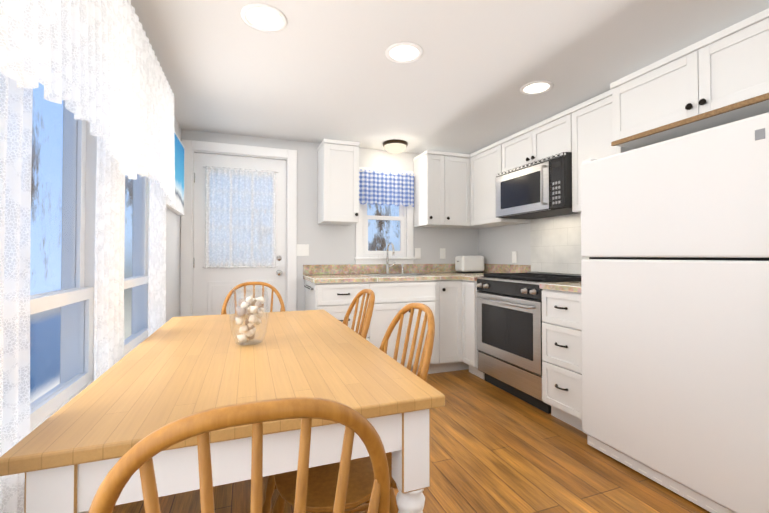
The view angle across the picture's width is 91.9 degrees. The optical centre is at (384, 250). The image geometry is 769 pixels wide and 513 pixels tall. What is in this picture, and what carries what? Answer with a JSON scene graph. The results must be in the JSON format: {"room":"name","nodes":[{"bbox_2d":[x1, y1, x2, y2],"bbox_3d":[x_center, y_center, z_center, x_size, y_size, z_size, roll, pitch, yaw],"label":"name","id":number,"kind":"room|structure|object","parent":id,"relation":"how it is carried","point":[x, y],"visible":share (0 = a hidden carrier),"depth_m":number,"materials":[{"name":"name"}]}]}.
{"room":"kitchen","nodes":[
{"label":"kitchen","id":0,"kind":"room"},
{"bbox_2d":[60,100,180,382],"bbox_3d":[-0.977,0.005,0.852,0.120,2.240,5.400,0,-1,-20],"label":"wall","id":1,"kind":"structure","parent":0,"point":[173,232],"depth_m":2.94,"materials":[{"name":"white paint"}]},
{"bbox_2d":[30,82,96,432],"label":"window","id":2,"kind":"structure","parent":1,"relation":"in","point":[74,297],"depth_m":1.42,"materials":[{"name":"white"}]},
{"bbox_2d":[124,174,148,354],"bbox_3d":[-1.386,-0.058,2.045,0.150,1.390,0.860,0,-1,-20],"label":"window","id":3,"kind":"structure","parent":1,"relation":"in","point":[138,281],"depth_m":2.31,"materials":[{"name":"white"}]},
{"bbox_2d":[166,130,184,214],"bbox_3d":[-1.606,-0.617,2.832,0.047,0.621,0.765,0,-1,-20],"label":"picture","id":4,"kind":"object","parent":1,"relation":"attached to","point":[178,208],"visible":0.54,"depth_m":2.98,"materials":[{"name":"blue"}]},
{"bbox_2d":[180,139,187,316],"bbox_3d":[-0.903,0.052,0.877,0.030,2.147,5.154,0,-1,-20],"label":"trim","id":5,"kind":"structure","parent":1,"relation":"attached to","point":[187,243],"depth_m":3.29,"materials":[{"name":"white"}]},
{"bbox_3d":[-0.887,-1.004,0.941,0.091,0.032,3.251,0,-1,-20],"label":"curtain rod","id":6,"kind":"object","parent":1,"relation":"attached to","visible":0},
{"bbox_2d":[0,71,32,512],"bbox_3d":[-0.774,-0.073,0.639,0.022,1.910,0.580,0,-1,-20],"label":"curtain","id":7,"kind":"object","parent":6,"relation":"hanging from","point":[16,107],"visible":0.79,"depth_m":0.85,"materials":[{"name":"white fabric"}]},
{"bbox_2d":[0,0,128,175],"bbox_3d":[-0.868,-0.668,1.056,0.023,0.729,0.950,0,-1,-20],"label":"curtain valance","id":8,"kind":"object","parent":6,"relation":"hanging from","point":[73,54],"visible":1,"depth_m":1.04,"materials":[{"name":"white fabric"}]},
{"bbox_2d":[94,137,124,380],"bbox_3d":[-1.076,-0.061,1.466,0.022,1.910,0.340,0,-1,-20],"label":"curtain","id":9,"kind":"object","parent":6,"relation":"hanging from","point":[109,352],"visible":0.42,"depth_m":1.42,"materials":[{"name":"white fabric"}]},
{"bbox_2d":[128,0,174,206],"bbox_3d":[-1.203,-0.655,1.971,0.023,0.729,1.000,0,-1,-20],"label":"curtain valance","id":10,"kind":"object","parent":6,"relation":"hanging from","point":[151,147],"visible":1,"depth_m":1.78,"materials":[{"name":"white fabric"}]},
{"bbox_2d":[148,179,166,336],"bbox_3d":[-1.350,-0.051,2.212,0.022,1.910,0.410,0,-1,-20],"label":"panel","id":11,"kind":"object","parent":6,"relation":"hanging from","point":[157,263],"visible":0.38,"depth_m":2.18,"materials":[{"name":"white fabric"}]},
{"bbox_2d":[180,129,478,310],"bbox_3d":[-0.372,0.048,3.884,3.340,2.240,0.120,0,-1,-20],"label":"wall","id":12,"kind":"structure","parent":0,"point":[329,244],"depth_m":3.75,"materials":[{"name":"white paint"}]},
{"bbox_2d":[193,152,285,315],"bbox_3d":[-1.340,0.132,3.484,0.812,2.038,0.112,0,-1,-20],"label":"entry door","id":13,"kind":"structure","parent":12,"relation":"in","point":[212,287],"depth_m":3.46,"materials":[{"name":"painted wood"},{"name":"glass"}]},
{"bbox_2d":[202,166,278,267],"bbox_3d":[-1.336,-0.302,3.481,0.660,0.930,0.020,0,-1,-20],"label":"door curtain","id":14,"kind":"object","parent":13,"relation":"attached to","point":[240,217],"visible":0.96,"depth_m":3.48,"materials":[{"name":"white fabric"}]},
{"bbox_2d":[188,140,296,315],"bbox_3d":[-1.307,0.090,3.531,1.037,2.147,0.138,0,-1,-20],"label":"door frame","id":15,"kind":"structure","parent":12,"relation":"attached to","point":[290,156],"depth_m":3.56,"materials":[{"name":"white wood"}]},
{"bbox_2d":[297,244,308,255],"bbox_3d":[-0.823,-0.005,3.646,0.165,0.115,0.013,0,-1,-20],"label":"light switch","id":16,"kind":"object","parent":12,"relation":"attached to","point":[302,249],"visible":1,"depth_m":3.65,"materials":[{"name":"white plastic"}]},
{"bbox_2d":[317,139,359,224],"bbox_3d":[-0.449,-0.643,3.603,0.345,0.755,0.368,0,-1,-20],"label":"upper cabinet","id":17,"kind":"object","parent":12,"relation":"attached to","point":[338,185],"visible":1,"depth_m":3.47,"materials":[{"name":"white wood"}]},
{"bbox_2d":[354,167,415,263],"bbox_3d":[-0.007,-0.350,3.997,0.680,1.030,0.150,0,-1,-20],"label":"window","id":18,"kind":"structure","parent":12,"relation":"in","point":[364,255],"depth_m":3.97,"materials":[{"name":"white"}]},
{"bbox_2d":[359,169,414,206],"bbox_3d":[-0.001,-0.650,3.912,0.700,0.362,0.059,0,-1,-20],"label":"curtain valance","id":19,"kind":"object","parent":18,"relation":"attached to","point":[380,188],"visible":0.88,"depth_m":3.91,"materials":[{"name":"blue fabric"}]},
{"bbox_2d":[415,248,420,258],"bbox_3d":[0.364,0.031,4.083,0.070,0.115,0.008,0,-1,-20],"label":"electrical outlet","id":20,"kind":"object","parent":12,"relation":"attached to","point":[417,253],"visible":0.92,"depth_m":4.08,"materials":[{"name":"white plastic"}]},
{"bbox_2d":[413,150,470,227],"bbox_3d":[0.620,-0.638,3.994,0.519,0.755,0.368,0,-1,-20],"label":"upper cabinet","id":21,"kind":"object","parent":12,"relation":"attached to","point":[441,189],"visible":1,"depth_m":3.87,"materials":[{"name":"white wood"}]},
{"bbox_2d":[440,248,444,258],"bbox_3d":[0.655,0.033,4.189,0.070,0.115,0.008,0,-1,-20],"label":"electrical outlet","id":22,"kind":"object","parent":12,"relation":"attached to","point":[442,253],"visible":1,"depth_m":4.18,"materials":[{"name":"white plastic"}]},
{"bbox_2d":[112,369,710,512],"bbox_3d":[0.535,1.163,1.389,3.340,0.060,5.400,0,-1,-20],"label":"floor","id":23,"kind":"structure","parent":0,"point":[494,449],"depth_m":1.91,"materials":[{"name":"brown wood"}]},
{"bbox_2d":[0,309,444,512],"bbox_3d":[-0.528,0.752,1.522,0.870,0.765,1.590,0,-1,-20],"label":"dining table","id":24,"kind":"object","parent":23,"relation":"on","point":[66,457],"visible":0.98,"depth_m":0.92,"materials":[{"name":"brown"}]},
{"bbox_2d":[229,286,269,345],"bbox_3d":[-0.536,0.257,1.478,0.154,0.222,0.154,0,-1,-20],"label":"shell jar","id":25,"kind":"object","parent":24,"relation":"on","point":[254,314],"visible":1,"depth_m":1.46,"materials":[{"name":"clear glass"}]},
{"bbox_2d":[88,397,389,512],"bbox_3d":[-0.234,0.651,0.662,0.453,0.950,0.542,0,-1,-20],"label":"head chair","id":26,"kind":"object","parent":23,"relation":"on","point":[140,454],"visible":1,"depth_m":0.42,"materials":[{"name":"brown wood"}]},
{"bbox_2d":[221,282,284,314],"bbox_3d":[-0.757,0.673,2.163,0.453,0.950,0.542,0,-1,-20],"label":"head chair","id":27,"kind":"object","parent":23,"relation":"on","point":[263,284],"visible":0.19,"depth_m":2.40,"materials":[{"name":"brown wood"}]},
{"bbox_2d":[262,289,374,512],"bbox_3d":[-0.322,0.667,1.774,0.542,0.950,0.453,0,-1,-20],"label":"chair","id":28,"kind":"object","parent":23,"relation":"on","point":[364,325],"visible":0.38,"depth_m":1.80,"materials":[{"name":"brown wood"}]},
{"bbox_2d":[272,303,434,512],"bbox_3d":[-0.116,0.659,1.211,0.542,0.950,0.453,0,-1,-20],"label":"chair","id":29,"kind":"object","parent":23,"relation":"on","point":[322,486],"visible":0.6,"depth_m":1.12,"materials":[{"name":"brown wood"}]},
{"bbox_2d":[303,272,466,374],"bbox_3d":[0.263,0.702,3.681,2.035,0.927,0.675,0,-1,-20],"label":"base cabinet","id":30,"kind":"object","parent":23,"relation":"on","point":[449,299],"depth_m":3.35,"materials":[{"name":"white wood"}]},
{"bbox_2d":[303,264,456,274],"bbox_3d":[0.154,0.194,3.997,2.027,0.098,0.019,0,-1,-20],"label":"backsplash","id":31,"kind":"structure","parent":30,"relation":"on","point":[347,268],"depth_m":3.89,"materials":[{"name":"stone"}]},
{"bbox_2d":[385,242,403,273],"bbox_3d":[0.135,0.077,3.843,0.215,0.330,0.207,0,-1,-20],"label":"faucet","id":32,"kind":"object","parent":30,"relation":"on","point":[387,260],"visible":0.98,"depth_m":3.88,"materials":[{"name":"silver metal"}]},
{"bbox_2d":[455,256,483,272],"bbox_3d":[0.945,0.151,4.149,0.302,0.190,0.175,0,-1,-20],"label":"toaster","id":33,"kind":"object","parent":30,"relation":"on","point":[469,264],"visible":1,"depth_m":4.07,"materials":[{"name":"white plastic"}]},
{"bbox_2d":[482,213,588,273],"bbox_3d":[1.447,-0.032,3.385,0.022,0.533,1.980,0,-1,-20],"label":"tile backsplash","id":34,"kind":"structure","parent":30,"relation":"on","point":[555,244],"depth_m":3.28,"materials":[{"name":"stone"}]},
{"bbox_2d":[459,272,485,378],"bbox_3d":[1.058,0.702,3.514,0.655,0.923,0.184,0,-1,-20],"label":"base cabinet","id":35,"kind":"object","parent":23,"relation":"on","point":[468,352],"depth_m":3.45,"materials":[{"name":"white wood"}]},
{"bbox_2d":[476,271,580,413],"bbox_3d":[1.211,0.674,3.049,0.654,0.965,0.790,0,-1,-20],"label":"range","id":36,"kind":"object","parent":23,"relation":"on","point":[509,327],"visible":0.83,"depth_m":2.89,"materials":[{"name":"silver"}]},
{"bbox_2d":[539,282,582,430],"bbox_3d":[1.426,0.687,2.506,0.656,0.923,0.370,0,-1,-20],"label":"base cabinet","id":37,"kind":"object","parent":23,"relation":"on","point":[561,301],"depth_m":2.41,"materials":[{"name":"white wood"}]},
{"bbox_2d":[581,112,768,512],"bbox_3d":[1.614,0.301,1.879,0.705,1.678,0.915,0,-1,-20],"label":"refrigerator","id":38,"kind":"object","parent":23,"relation":"on","point":[675,307],"visible":1,"depth_m":1.68,"materials":[{"name":"white"}]},
{"bbox_2d":[131,0,768,153],"bbox_3d":[0.535,-1.137,1.422,3.340,0.060,5.400,0,-1,-20],"label":"ceiling","id":39,"kind":"structure","parent":0,"point":[315,71],"depth_m":2.15,"materials":[{"name":"white paint"}]},
{"bbox_2d":[241,3,286,31],"bbox_3d":[-0.569,-1.098,1.762,0.210,0.006,0.210,0,-1,-20],"label":"recessed light","id":40,"kind":"object","parent":39,"relation":"in","point":[263,17],"visible":1,"depth_m":1.76,"materials":[{"name":"white"}]},
{"bbox_2d":[383,140,407,153],"bbox_3d":[0.107,-1.023,3.724,0.250,0.100,0.250,0,-1,-20],"label":"flush ceiling light","id":41,"kind":"object","parent":39,"relation":"attached to","point":[395,146],"visible":1,"depth_m":3.65,"materials":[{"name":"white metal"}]},
{"bbox_2d":[385,42,422,62],"bbox_3d":[0.108,-1.094,2.063,0.210,0.006,0.210,0,-1,-20],"label":"recessed light","id":42,"kind":"object","parent":39,"relation":"in","point":[405,52],"visible":1,"depth_m":2.06,"materials":[{"name":"white plastic"}]},
{"bbox_2d":[520,80,552,94],"bbox_3d":[1.017,-1.088,2.492,0.210,0.006,0.210,0,-1,-20],"label":"recessed light","id":43,"kind":"object","parent":39,"relation":"in","point":[537,87],"visible":1,"depth_m":2.49,"materials":[{"name":"white plastic"}]},
{"bbox_2d":[479,223,530,272],"bbox_3d":[2.047,0.021,1.959,0.120,2.240,5.400,0,-1,-20],"label":"wall","id":44,"kind":"structure","parent":0,"point":[499,244],"depth_m":3.91,"materials":[{"name":"white paint"}]},
{"bbox_2d":[467,141,530,227],"bbox_3d":[1.151,-0.641,3.743,0.336,0.755,0.512,0,-1,-20],"label":"upper cabinet","id":45,"kind":"object","parent":44,"relation":"attached to","point":[484,163],"depth_m":3.70,"materials":[{"name":"white"}]},
{"bbox_2d":[512,251,516,262],"bbox_3d":[1.314,0.067,3.766,0.008,0.115,0.070,0,-1,-20],"label":"outlet","id":46,"kind":"object","parent":44,"relation":"attached to","point":[514,256],"visible":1,"depth_m":3.76,"materials":[{"name":"white plastic"}]},
{"bbox_2d":[499,108,570,172],"bbox_3d":[1.376,-0.869,3.133,0.336,0.316,0.793,0,-1,-20],"label":"upper cabinet","id":47,"kind":"object","parent":44,"relation":"attached to","point":[551,136],"depth_m":3.02,"materials":[{"name":"white wood"}]},
{"bbox_2d":[496,152,578,218],"bbox_3d":[1.319,-0.505,3.105,0.458,0.405,0.784,0,-1,-20],"label":"microwave","id":48,"kind":"object","parent":47,"relation":"attached to","point":[541,188],"visible":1,"depth_m":2.95,"materials":[{"name":"silver"}]},
{"bbox_2d":[571,92,634,212],"bbox_3d":[1.578,-0.657,2.578,0.336,0.755,0.384,0,-1,-20],"label":"upper cabinet","id":49,"kind":"object","parent":44,"relation":"attached to","point":[589,117],"depth_m":2.58,"materials":[{"name":"white wood"}]},
{"bbox_2d":[607,8,768,148],"bbox_3d":[1.770,-0.852,1.940,0.416,0.385,0.951,0,-1,-20],"label":"upper cabinet","id":50,"kind":"object","parent":44,"relation":"attached to","point":[718,79],"depth_m":1.89,"materials":[{"name":"white"}]},
{"label":"outside","id":51,"kind":"structure","parent":0,"visible":0},
{"bbox_2d":[124,175,399,339],"bbox_3d":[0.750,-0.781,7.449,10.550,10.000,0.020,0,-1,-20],"label":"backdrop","id":52,"kind":"structure","parent":51,"point":[371,226],"depth_m":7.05,"materials":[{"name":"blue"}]}
]}

